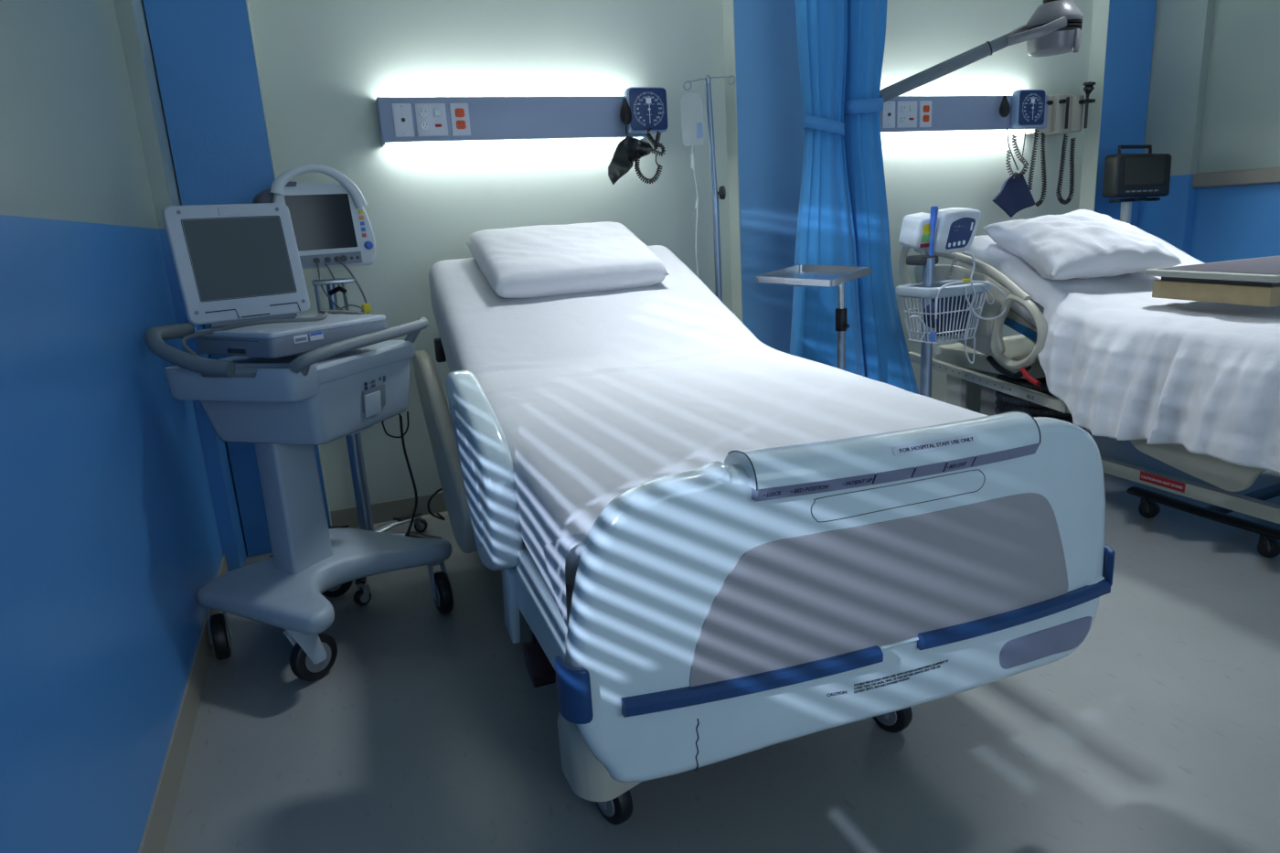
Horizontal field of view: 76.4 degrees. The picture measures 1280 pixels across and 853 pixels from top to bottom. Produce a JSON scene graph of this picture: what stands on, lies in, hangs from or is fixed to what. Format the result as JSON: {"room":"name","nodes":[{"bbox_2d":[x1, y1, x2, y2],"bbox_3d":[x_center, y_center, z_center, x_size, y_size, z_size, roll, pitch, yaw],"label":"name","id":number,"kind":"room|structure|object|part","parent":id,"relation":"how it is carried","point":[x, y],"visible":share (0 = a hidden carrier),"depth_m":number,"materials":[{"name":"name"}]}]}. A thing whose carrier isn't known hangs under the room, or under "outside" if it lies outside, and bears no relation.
{"room":"hospital room","nodes":[
{"label":"hospital room","id":0,"kind":"room"},
{"bbox_2d":[0,0,247,852],"bbox_3d":[-0.610,-0.124,0.211,0.166,2.450,5.680,-9,15,-20],"label":"wall","id":1,"kind":"structure","parent":0,"point":[119,503],"depth_m":1.54,"materials":[{"name":"paint"}]},
{"bbox_2d":[138,554,228,852],"bbox_3d":[-0.449,1.041,0.376,0.006,0.095,5.383,-9,15,-20],"label":"baseboard","id":2,"kind":"structure","parent":1,"relation":"attached to","point":[154,837],"depth_m":1.79,"materials":[{"name":"beige plastic"}]},
{"bbox_2d":[247,0,1093,511],"bbox_3d":[0.493,-1.050,3.639,4.900,2.450,0.120,-9,15,-20],"label":"wall","id":3,"kind":"structure","parent":0,"point":[325,66],"depth_m":3.21,"materials":[{"name":"grey paint"}]},
{"bbox_2d":[142,0,330,556],"bbox_3d":[-1.411,-0.731,2.830,0.299,2.450,0.090,-9,15,-20],"label":"wall panel","id":4,"kind":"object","parent":3,"relation":"attached to","point":[203,51],"depth_m":2.71,"materials":[{"name":"blue paint"}]},
{"bbox_2d":[245,0,331,525],"bbox_3d":[-1.270,-0.753,2.882,0.004,2.450,0.090,-9,15,-20],"label":"trim","id":5,"kind":"structure","parent":3,"relation":"attached to","point":[247,2],"depth_m":2.78,"materials":[{"name":"grey paint"}]},
{"bbox_2d":[330,491,448,529],"bbox_3d":[0.583,0.106,3.854,3.859,0.095,0.030,-9,15,-20],"label":"baseboard","id":6,"kind":"structure","parent":3,"relation":"attached to","point":[383,512],"depth_m":3.28,"materials":[{"name":"beige plastic"}]},
{"bbox_2d":[375,96,646,147],"bbox_3d":[-0.464,-1.167,3.096,1.016,0.160,0.120,-9,15,-20],"label":"bedhead service panel","id":7,"kind":"object","parent":3,"relation":"attached to","point":[400,119],"visible":0.92,"depth_m":3.02,"materials":[{"name":"blue metal"}]},
{"bbox_2d":[391,103,414,137],"bbox_3d":[-0.845,-1.093,2.902,0.067,0.112,0.005,-9,15,-20],"label":"outlet plate","id":8,"kind":"object","parent":7,"relation":"attached to","point":[402,114],"depth_m":2.90,"materials":[{"name":"white plastic"}]},
{"bbox_2d":[419,107,427,117],"bbox_3d":[-0.775,-1.125,2.918,0.031,0.031,0.005,-9,15,-20],"label":"socket","id":9,"kind":"object","parent":7,"relation":"attached to","point":[423,112],"depth_m":2.92,"materials":[{"name":"white plastic"}]},
{"bbox_2d":[420,121,429,130],"bbox_3d":[-0.773,-1.082,2.929,0.031,0.031,0.005,-9,15,-20],"label":"socket","id":10,"kind":"object","parent":7,"relation":"attached to","point":[424,125],"depth_m":2.93,"materials":[{"name":"white plastic"}]},
{"bbox_2d":[414,103,447,136],"bbox_3d":[-0.752,-1.107,2.936,0.108,0.112,0.005,-9,15,-20],"label":"outlet plate","id":11,"kind":"object","parent":7,"relation":"attached to","point":[430,119],"depth_m":2.93,"materials":[{"name":"white plastic"}]},
{"bbox_2d":[433,108,440,116],"bbox_3d":[-0.731,-1.132,2.934,0.024,0.025,0.006,-9,15,-20],"label":"switch","id":12,"kind":"object","parent":7,"relation":"attached to","point":[436,112],"depth_m":2.93,"materials":[{"name":"white plastic"}]},
{"bbox_2d":[454,108,464,117],"bbox_3d":[-0.656,-1.142,2.962,0.034,0.030,0.005,-9,15,-20],"label":"socket","id":13,"kind":"object","parent":7,"relation":"attached to","point":[458,112],"depth_m":2.96,"materials":[{"name":"orange plastic"}]},
{"bbox_2d":[448,103,470,135],"bbox_3d":[-0.656,-1.121,2.971,0.067,0.112,0.005,-9,15,-20],"label":"outlet plate","id":14,"kind":"object","parent":7,"relation":"attached to","point":[459,113],"depth_m":2.97,"materials":[{"name":"white plastic"}]},
{"bbox_2d":[456,120,466,128],"bbox_3d":[-0.654,-1.102,2.972,0.034,0.030,0.005,-9,15,-20],"label":"socket","id":15,"kind":"object","parent":7,"relation":"attached to","point":[460,124],"depth_m":2.97,"materials":[{"name":"orange plastic"}]},
{"bbox_2d":[608,86,668,184],"bbox_3d":[-0.005,-1.133,3.179,0.265,0.363,0.098,-9,15,-20],"label":"pressure gauge","id":16,"kind":"object","parent":7,"relation":"attached to","point":[644,110],"visible":1,"depth_m":3.17,"materials":[{"name":"blue plastic"}]},
{"bbox_3d":[-0.055,-1.214,3.140,0.048,0.096,0.048,-9,15,-20],"label":"hand bulb","id":17,"kind":"part","parent":16,"relation":"part of","materials":[{"name":"black rubber"}]},
{"bbox_2d":[722,0,743,323],"bbox_3d":[0.557,-1.033,3.553,0.335,2.450,0.090,-9,15,-20],"label":"trim","id":18,"kind":"structure","parent":3,"relation":"attached to","point":[728,5],"depth_m":3.46,"materials":[{"name":"grey paint"}]},
{"bbox_2d":[734,0,804,353],"bbox_3d":[0.557,-1.033,3.553,0.327,2.450,0.090,-9,15,-20],"label":"wall panel","id":19,"kind":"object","parent":3,"relation":"attached to","point":[770,110],"depth_m":3.48,"materials":[{"name":"blue paint"}]},
{"bbox_2d":[879,95,1048,132],"bbox_3d":[1.487,-1.462,3.814,1.016,0.160,0.120,-9,15,-20],"label":"bedhead service panel","id":20,"kind":"object","parent":3,"relation":"attached to","point":[900,113],"visible":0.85,"depth_m":3.73,"materials":[{"name":"blue metal"}]},
{"bbox_2d":[882,101,895,127],"bbox_3d":[1.106,-1.387,3.620,0.067,0.112,0.005,-9,15,-20],"label":"outlet plate","id":21,"kind":"object","parent":20,"relation":"attached to","point":[889,107],"depth_m":3.62,"materials":[{"name":"white plastic"}]},
{"bbox_2d":[899,115,906,122],"bbox_3d":[1.178,-1.377,3.647,0.031,0.031,0.005,-9,15,-20],"label":"socket","id":22,"kind":"object","parent":20,"relation":"attached to","point":[902,118],"depth_m":3.64,"materials":[{"name":"white plastic"}]},
{"bbox_2d":[900,105,906,112],"bbox_3d":[1.176,-1.420,3.636,0.031,0.031,0.005,-9,15,-20],"label":"socket","id":23,"kind":"object","parent":20,"relation":"attached to","point":[902,107],"depth_m":3.63,"materials":[{"name":"white plastic"}]},
{"bbox_2d":[896,100,917,127],"bbox_3d":[1.199,-1.402,3.654,0.108,0.112,0.005,-9,15,-20],"label":"outlet plate","id":24,"kind":"object","parent":20,"relation":"attached to","point":[906,110],"depth_m":3.65,"materials":[{"name":"white plastic"}]},
{"bbox_2d":[909,105,914,111],"bbox_3d":[1.220,-1.427,3.652,0.024,0.025,0.006,-9,15,-20],"label":"switch","id":25,"kind":"object","parent":20,"relation":"attached to","point":[912,107],"depth_m":3.65,"materials":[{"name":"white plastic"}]},
{"bbox_2d":[918,100,932,127],"bbox_3d":[1.295,-1.416,3.689,0.067,0.112,0.005,-9,15,-20],"label":"outlet plate","id":26,"kind":"object","parent":20,"relation":"attached to","point":[925,107],"depth_m":3.68,"materials":[{"name":"white plastic"}]},
{"bbox_2d":[922,115,929,121],"bbox_3d":[1.298,-1.397,3.690,0.034,0.030,0.005,-9,15,-20],"label":"socket","id":27,"kind":"object","parent":20,"relation":"attached to","point":[925,118],"depth_m":3.69,"materials":[{"name":"orange plastic"}]},
{"bbox_2d":[923,105,929,112],"bbox_3d":[1.295,-1.437,3.680,0.034,0.030,0.005,-9,15,-20],"label":"socket","id":28,"kind":"object","parent":20,"relation":"attached to","point":[926,108],"depth_m":3.68,"materials":[{"name":"orange plastic"}]},
{"bbox_2d":[992,89,1045,217],"bbox_3d":[1.802,-1.296,3.877,0.291,0.579,0.080,-9,15,-20],"label":"pressure gauge","id":29,"kind":"object","parent":20,"relation":"attached to","point":[1028,107],"visible":1,"depth_m":3.85,"materials":[{"name":"blue plastic"}]},
{"bbox_3d":[1.695,-1.487,3.782,0.048,0.096,0.048,-9,15,-20],"label":"hand bulb","id":30,"kind":"part","parent":29,"relation":"part of","materials":[{"name":"black rubber"}]},
{"bbox_2d":[879,0,1083,102],"bbox_3d":[1.256,-1.521,3.400,1.117,0.486,0.273,-2,14,8],"label":"lamp","id":31,"kind":"object","parent":3,"relation":"attached to","point":[1054,27],"visible":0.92,"depth_m":3.30,"materials":[{"name":"grey metal"}]},
{"bbox_3d":[1.229,-1.471,3.385,0.594,0.252,0.055,0,14,12],"label":"arm","id":32,"kind":"part","parent":31,"relation":"part of","materials":[{"name":"grey plastic"}]},
{"bbox_2d":[1023,81,1096,206],"bbox_3d":[2.027,-1.386,4.018,0.414,0.575,0.175,-9,15,-20],"label":"station","id":33,"kind":"object","parent":3,"relation":"attached to","point":[1065,112],"visible":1,"depth_m":3.98,"materials":[{"name":"beige plastic"}]},
{"bbox_3d":[1.921,-1.246,3.927,0.115,0.360,0.023,-9,15,-20],"label":"coiled cord","id":34,"kind":"part","parent":33,"relation":"part of","materials":[{"name":"black plastic"}]},
{"bbox_3d":[2.093,-1.260,3.993,0.107,0.332,0.023,-9,15,-20],"label":"coiled cord","id":35,"kind":"part","parent":33,"relation":"part of","materials":[{"name":"black plastic"}]},
{"bbox_3d":[2.072,-1.521,3.948,0.014,0.145,0.014,-9,15,-20],"label":"handle","id":36,"kind":"part","parent":33,"relation":"part of","materials":[{"name":"black plastic"}]},
{"bbox_3d":[2.189,-1.539,3.990,0.014,0.145,0.014,-9,15,-20],"label":"handle","id":37,"kind":"part","parent":33,"relation":"part of","materials":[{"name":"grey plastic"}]},
{"bbox_2d":[1078,0,1109,211],"bbox_3d":[2.319,-1.302,4.201,0.004,2.450,0.090,-9,15,-20],"label":"trim","id":38,"kind":"structure","parent":3,"relation":"attached to","point":[1099,22],"depth_m":4.11,"materials":[{"name":"grey paint"}]},
{"bbox_2d":[1094,0,1156,226],"bbox_3d":[2.469,-1.325,4.256,0.320,2.450,0.090,-9,15,-20],"label":"wall panel","id":39,"kind":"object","parent":3,"relation":"attached to","point":[1131,23],"depth_m":4.11,"materials":[{"name":"blue paint"}]},
{"bbox_2d":[163,428,1279,852],"bbox_3d":[1.595,0.749,1.405,5.190,0.080,5.880,-9,15,-20],"label":"floor","id":40,"kind":"structure","parent":0,"point":[428,730],"depth_m":1.77,"materials":[{"name":"plastic"}]},
{"bbox_2d":[144,316,453,681],"bbox_3d":[-0.905,0.150,2.306,0.547,0.937,0.625,3,16,26],"label":"cart","id":41,"kind":"object","parent":40,"relation":"on","point":[287,406],"visible":0.98,"depth_m":2.17,"materials":[{"name":"plastic"}]},
{"bbox_3d":[-1.140,-0.189,2.035,0.138,0.120,0.323,-17,19,-42],"label":"handle","id":42,"kind":"part","parent":41,"relation":"part of","materials":[{"name":"grey plastic"}]},
{"bbox_2d":[164,362,318,402],"bbox_3d":[-1.001,-0.110,2.031,0.425,0.082,0.079,1,15,18],"label":"tray","id":43,"kind":"object","parent":41,"relation":"on","point":[241,382],"depth_m":1.99,"materials":[{"name":"plastic"}]},
{"bbox_2d":[181,309,364,356],"bbox_3d":[-0.919,-0.269,2.241,0.225,0.091,0.633,3,16,25],"label":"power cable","id":44,"kind":"object","parent":41,"relation":"on","point":[324,312],"visible":0.81,"depth_m":2.06,"materials":[{"name":"grey plastic"}]},
{"bbox_2d":[161,202,386,358],"bbox_3d":[-0.945,-0.398,2.128,0.380,0.373,0.365,6,17,32],"label":"laptop","id":45,"kind":"object","parent":41,"relation":"on","point":[234,263],"visible":0.84,"depth_m":2.13,"materials":[{"name":"white plastic"}]},
{"bbox_3d":[-1.066,-0.438,2.169,0.068,0.300,0.318,10,20,44],"label":"lid","id":46,"kind":"part","parent":45,"relation":"part of","materials":[{"name":"grey plastic"}]},
{"bbox_2d":[295,336,306,341],"bbox_3d":[-0.828,-0.213,1.987,0.001,0.008,0.030,6,17,32],"label":"print","id":47,"kind":"object","parent":45,"relation":"on","point":[297,338],"depth_m":1.99,"materials":[{"name":"white paper"}]},
{"bbox_2d":[309,331,322,335],"bbox_3d":[-0.804,-0.230,2.022,0.001,0.006,0.034,6,17,32],"label":"print","id":48,"kind":"object","parent":45,"relation":"on","point":[311,333],"depth_m":2.02,"materials":[{"name":"blue"}]},
{"bbox_3d":[-0.920,-0.077,2.282,0.399,0.166,0.442,1,15,18],"label":"drawer","id":49,"kind":"part","parent":41,"relation":"part of","materials":[{"name":"plastic"}]},
{"bbox_3d":[-0.728,-0.209,2.161,0.099,0.099,0.548,1,15,17],"label":"handle","id":50,"kind":"part","parent":41,"relation":"part of","materials":[{"name":"grey plastic"}]},
{"bbox_2d":[270,277,441,605],"bbox_3d":[-1.001,-0.002,2.812,0.547,0.998,0.617,4,16,27],"label":"monitor stand","id":51,"kind":"object","parent":40,"relation":"on","point":[362,596],"visible":0.4,"depth_m":2.85,"materials":[{"name":"grey metal"}]},
{"bbox_2d":[252,163,375,314],"bbox_3d":[-1.063,-0.602,2.686,0.365,0.497,0.249,-9,15,-20],"label":"patient monitor","id":52,"kind":"object","parent":51,"relation":"on","point":[332,227],"visible":0.89,"depth_m":2.65,"materials":[{"name":"white plastic"}]},
{"bbox_3d":[-1.032,-0.769,2.615,0.292,0.144,0.034,-11,16,-28],"label":"carry handle","id":53,"kind":"part","parent":52,"relation":"part of","materials":[{"name":"white plastic"}]},
{"bbox_3d":[-1.020,-0.549,2.675,0.205,0.040,0.005,-12,16,-31],"label":"connector panel","id":54,"kind":"part","parent":52,"relation":"part of","materials":[{"name":"white plastic"}]},
{"bbox_3d":[-0.909,-0.609,2.730,0.028,0.028,0.019,-12,16,-31],"label":"dial knob","id":55,"kind":"part","parent":52,"relation":"part of","materials":[{"name":"blue plastic"}]},
{"bbox_2d":[311,277,354,313],"bbox_3d":[-1.015,-0.422,2.718,0.130,0.138,0.130,-9,15,-20],"label":"basket","id":56,"kind":"object","parent":51,"relation":"attached to","point":[332,291],"depth_m":2.69,"materials":[{"name":"grey metal"}]},
{"bbox_3d":[-0.991,-0.445,2.668,0.073,0.030,0.018,4,16,26],"label":"clamp lever","id":57,"kind":"part","parent":51,"relation":"part of","materials":[{"name":"black plastic"}]},
{"bbox_3d":[-0.928,0.447,2.742,0.040,0.047,0.389,-7,14,-13],"label":"leg","id":58,"kind":"part","parent":51,"relation":"part of","materials":[{"name":"silver metal"}]},
{"bbox_3d":[-0.842,0.401,2.907,0.270,0.047,0.040,-1,14,8],"label":"leg","id":59,"kind":"part","parent":51,"relation":"part of","materials":[{"name":"silver metal"}]},
{"bbox_3d":[-0.917,0.370,3.046,0.040,0.047,0.278,3,16,25],"label":"leg","id":60,"kind":"part","parent":51,"relation":"part of","materials":[{"name":"silver metal"}]},
{"bbox_2d":[381,411,417,536],"bbox_3d":[-0.799,0.162,2.744,0.091,0.475,0.009,-9,15,-20],"label":"hanging cable","id":61,"kind":"object","parent":51,"relation":"hanging from","point":[402,434],"visible":0.84,"depth_m":2.73,"materials":[{"name":"black rubber"}]},
{"bbox_2d":[683,74,735,301],"bbox_3d":[0.316,-0.547,3.322,0.375,1.650,0.362,-9,15,-20],"label":"pole","id":62,"kind":"object","parent":40,"relation":"on","point":[721,193],"visible":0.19,"depth_m":3.20,"materials":[{"name":"grey metal"}]},
{"bbox_2d":[690,122,703,277],"bbox_3d":[0.217,-0.884,3.177,0.095,0.785,0.026,-6,14,-11],"label":"tube","id":63,"kind":"object","parent":62,"relation":"hanging from","point":[698,124],"visible":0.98,"depth_m":3.15,"materials":[{"name":"white"}]},
{"bbox_3d":[0.267,-1.316,3.114,0.221,0.054,0.025,-9,15,-20],"label":"hook arm","id":64,"kind":"part","parent":62,"relation":"part of","materials":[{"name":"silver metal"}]},
{"bbox_3d":[0.316,-0.921,3.210,0.040,0.052,0.051,1,15,16],"label":"height knob","id":65,"kind":"part","parent":62,"relation":"part of","materials":[{"name":"black plastic"}]},
{"bbox_2d":[412,337,1115,824],"bbox_3d":[0.075,0.159,2.227,1.144,0.842,2.017,-9,15,-20],"label":"hospital bed","id":66,"kind":"object","parent":40,"relation":"on","point":[757,599],"visible":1,"depth_m":1.27,"materials":[{"name":"white plastic"}]},
{"bbox_2d":[426,488,445,520],"bbox_3d":[-0.774,0.297,3.156,0.098,0.154,0.038,0,14,12],"label":"cable","id":67,"kind":"object","parent":66,"relation":"hanging from","point":[440,517],"visible":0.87,"depth_m":3.16,"materials":[{"name":"black rubber"}]},
{"bbox_3d":[-0.596,0.059,2.487,0.050,0.496,0.856,-9,15,-20],"label":"rail","id":68,"kind":"part","parent":66,"relation":"part of","materials":[{"name":"beige plastic"}]},
{"bbox_3d":[-0.336,0.098,1.744,0.062,0.394,0.443,-9,15,-20],"label":"rail","id":69,"kind":"part","parent":66,"relation":"part of","materials":[{"name":"white plastic"}]},
{"bbox_3d":[-0.274,0.278,1.770,0.035,0.155,1.101,-8,15,-18],"label":"frame","id":70,"kind":"part","parent":66,"relation":"part of","materials":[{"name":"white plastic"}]},
{"bbox_2d":[428,245,988,628],"bbox_3d":[0.005,-0.187,2.188,1.011,0.531,1.959,-9,15,-20],"label":"mattress","id":71,"kind":"object","parent":66,"relation":"on","point":[594,397],"visible":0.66,"depth_m":1.93,"materials":[{"name":"white fabric"}]},
{"bbox_2d":[465,221,669,298],"bbox_3d":[-0.258,-0.583,2.810,0.612,0.228,0.410,-9,15,-20],"label":"pillow","id":72,"kind":"object","parent":71,"relation":"on","point":[539,261],"visible":1,"depth_m":2.70,"materials":[{"name":"white fabric"}]},
{"bbox_3d":[0.398,0.259,1.362,1.081,0.520,0.127,-9,15,-20],"label":"footboard","id":73,"kind":"part","parent":66,"relation":"part of","materials":[{"name":"white plastic"}]},
{"bbox_3d":[0.434,0.252,1.324,0.778,0.250,0.037,-9,15,-21],"label":"inset panel","id":74,"kind":"part","parent":66,"relation":"part of","materials":[{"name":"grey plastic"}]},
{"bbox_2d":[755,264,871,370],"bbox_3d":[0.722,-0.118,3.004,0.510,0.925,0.465,7,18,37],"label":"tray stand","id":75,"kind":"object","parent":40,"relation":"on","point":[797,274],"visible":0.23,"depth_m":2.94,"materials":[{"name":"silver metal"}]},
{"bbox_3d":[0.622,-0.519,2.938,0.177,0.026,0.056,-2,14,4],"label":"support arm","id":76,"kind":"part","parent":75,"relation":"part of","materials":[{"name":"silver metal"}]},
{"bbox_2d":[755,264,871,286],"bbox_3d":[0.640,-0.559,2.990,0.306,0.055,0.365,7,18,37],"label":"tray","id":77,"kind":"object","parent":75,"relation":"on","point":[797,274],"depth_m":3.00,"materials":[{"name":"white metal"}]},
{"bbox_3d":[0.744,-0.036,3.011,0.030,0.680,0.030,-9,15,-20],"label":"post","id":78,"kind":"part","parent":75,"relation":"part of","materials":[{"name":"grey metal"}]},
{"bbox_3d":[0.720,-0.430,2.913,0.022,0.175,0.022,-9,15,-20],"label":"post","id":79,"kind":"part","parent":75,"relation":"part of","materials":[{"name":"silver metal"}]},
{"bbox_2d":[895,257,991,397],"bbox_3d":[1.122,-0.179,3.140,0.388,0.930,0.334,-9,15,-20],"label":"stand","id":80,"kind":"object","parent":40,"relation":"on","point":[927,291],"visible":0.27,"depth_m":3.03,"materials":[{"name":"grey metal"}]},
{"bbox_2d":[895,279,991,343],"bbox_3d":[1.143,-0.435,3.078,0.320,0.210,0.220,-9,15,-20],"label":"basket","id":81,"kind":"object","parent":80,"relation":"on","point":[927,290],"depth_m":3.02,"materials":[{"name":"plastic"}]},
{"bbox_2d":[923,294,971,336],"bbox_3d":[1.152,-0.435,3.083,0.196,0.175,0.125,-9,15,-20],"label":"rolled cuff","id":82,"kind":"object","parent":80,"relation":"in","point":[933,304],"visible":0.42,"depth_m":3.03,"materials":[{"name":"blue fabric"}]},
{"bbox_2d":[898,205,1006,363],"bbox_3d":[1.122,-0.530,3.057,0.444,0.581,0.257,-9,15,-20],"label":"monitor","id":83,"kind":"object","parent":80,"relation":"on","point":[951,229],"visible":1,"depth_m":3.02,"materials":[{"name":"white plastic"}]},
{"bbox_2d":[899,245,1279,523],"bbox_3d":[1.981,-0.204,2.935,1.017,0.976,2.067,-9,15,-20],"label":"hospital bed","id":84,"kind":"object","parent":40,"relation":"on","point":[974,387],"visible":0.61,"depth_m":3.09,"materials":[{"name":"beige paint"}]},
{"bbox_3d":[1.289,-0.479,3.289,0.028,0.340,0.525,-9,15,-20],"label":"rail","id":85,"kind":"part","parent":84,"relation":"part of","materials":[{"name":"beige plastic"}]},
{"bbox_3d":[1.400,-0.197,3.357,0.030,0.116,0.877,-9,15,-20],"label":"frame rail","id":86,"kind":"part","parent":84,"relation":"part of","materials":[{"name":"beige metal"}]},
{"bbox_2d":[957,234,1044,326],"bbox_3d":[2.087,-0.443,2.748,0.882,0.450,1.913,-9,15,-20],"label":"mattress","id":87,"kind":"object","parent":84,"relation":"on","point":[1016,307],"visible":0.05,"depth_m":3.16,"materials":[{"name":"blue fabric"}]},
{"bbox_2d":[964,224,1279,474],"bbox_3d":[2.027,-0.330,2.703,1.064,0.647,1.758,-9,15,-20],"label":"sheet","id":88,"kind":"object","parent":87,"relation":"on","point":[1125,362],"visible":0.66,"depth_m":2.61,"materials":[{"name":"white fabric"}]},
{"bbox_2d":[982,209,1183,279],"bbox_3d":[1.708,-0.710,3.153,0.620,0.254,0.382,-8,15,-17],"label":"pillow","id":89,"kind":"object","parent":88,"relation":"on","point":[1079,243],"visible":0.98,"depth_m":3.05,"materials":[{"name":"white fabric"}]},
{"bbox_3d":[1.431,-0.182,2.986,0.024,0.063,0.089,-9,15,-20],"label":"release handle","id":90,"kind":"part","parent":84,"relation":"part of","materials":[{"name":"red plastic"}]},
{"bbox_2d":[994,373,1086,429],"bbox_3d":[1.711,-0.120,3.436,0.359,0.223,0.427,-9,15,-20],"label":"bag","id":91,"kind":"object","parent":84,"relation":"hanging from","point":[1005,402],"visible":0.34,"depth_m":3.33,"materials":[{"name":"black plastic"}]},
{"bbox_3d":[1.730,0.158,2.906,0.035,0.050,2.050,-9,15,-20],"label":"frame rail","id":92,"kind":"part","parent":84,"relation":"part of","materials":[{"name":"beige paint"}]},
{"bbox_3d":[1.801,0.095,2.475,0.030,0.211,0.741,-9,15,-20],"label":"rail","id":93,"kind":"part","parent":84,"relation":"part of","materials":[{"name":"beige plastic"}]},
{"bbox_2d":[1102,144,1171,223],"bbox_3d":[2.432,-0.719,4.120,0.331,1.346,0.298,-9,15,-20],"label":"monitor","id":94,"kind":"object","parent":40,"relation":"on","point":[1139,176],"visible":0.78,"depth_m":3.92,"materials":[{"name":"black plastic"}]},
{"bbox_3d":[2.402,-1.341,3.950,0.198,0.054,0.021,-7,14,-13],"label":"carry handle","id":95,"kind":"part","parent":94,"relation":"part of","materials":[{"name":"black plastic"}]},
{"bbox_2d":[1126,255,1279,557],"bbox_3d":[2.268,-0.128,2.810,0.990,0.855,0.660,-9,15,-20],"label":"table","id":96,"kind":"object","parent":40,"relation":"on","point":[1254,282],"visible":0.91,"depth_m":2.69,"materials":[{"name":"grey"}]},
{"bbox_2d":[1161,277,1279,287],"bbox_3d":[2.181,-0.523,2.780,0.700,0.018,0.390,-9,15,-20],"label":"tray","id":97,"kind":"object","parent":96,"relation":"on","point":[1166,282],"depth_m":2.67,"materials":[{"name":"grey plastic"}]},
{"bbox_2d":[1137,0,1279,263],"bbox_3d":[3.721,-0.787,1.803,0.170,2.450,5.680,-9,15,-20],"label":"wall","id":98,"kind":"structure","parent":0,"point":[1213,105],"depth_m":3.94,"materials":[{"name":"paint"}]},
{"bbox_2d":[1192,167,1279,188],"bbox_3d":[3.743,-0.679,1.644,0.030,0.072,5.330,-9,15,-20],"label":"trim","id":99,"kind":"structure","parent":98,"relation":"attached to","point":[1271,175],"depth_m":3.86,"materials":[{"name":"grey"}]},
{"bbox_3d":[0.828,-2.164,2.994,1.800,0.020,0.024,-9,15,-20],"label":"rail","id":100,"kind":"object","parent":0,"visible":0},
{"bbox_2d":[789,0,864,376],"bbox_3d":[0.742,-0.971,3.240,0.427,2.420,0.256,-9,15,-20],"label":"privacy curtain","id":101,"kind":"object","parent":100,"relation":"hanging from","point":[825,231],"visible":0.67,"depth_m":3.19,"materials":[{"name":"blue fabric"}]},
{"bbox_2d":[842,0,918,394],"bbox_3d":[1.021,-1.014,3.347,0.450,2.420,0.242,-9,15,-20],"label":"privacy curtain","id":102,"kind":"object","parent":100,"relation":"hanging from","point":[886,357],"visible":0.59,"depth_m":3.26,"materials":[{"name":"blue fabric"}]}
]}

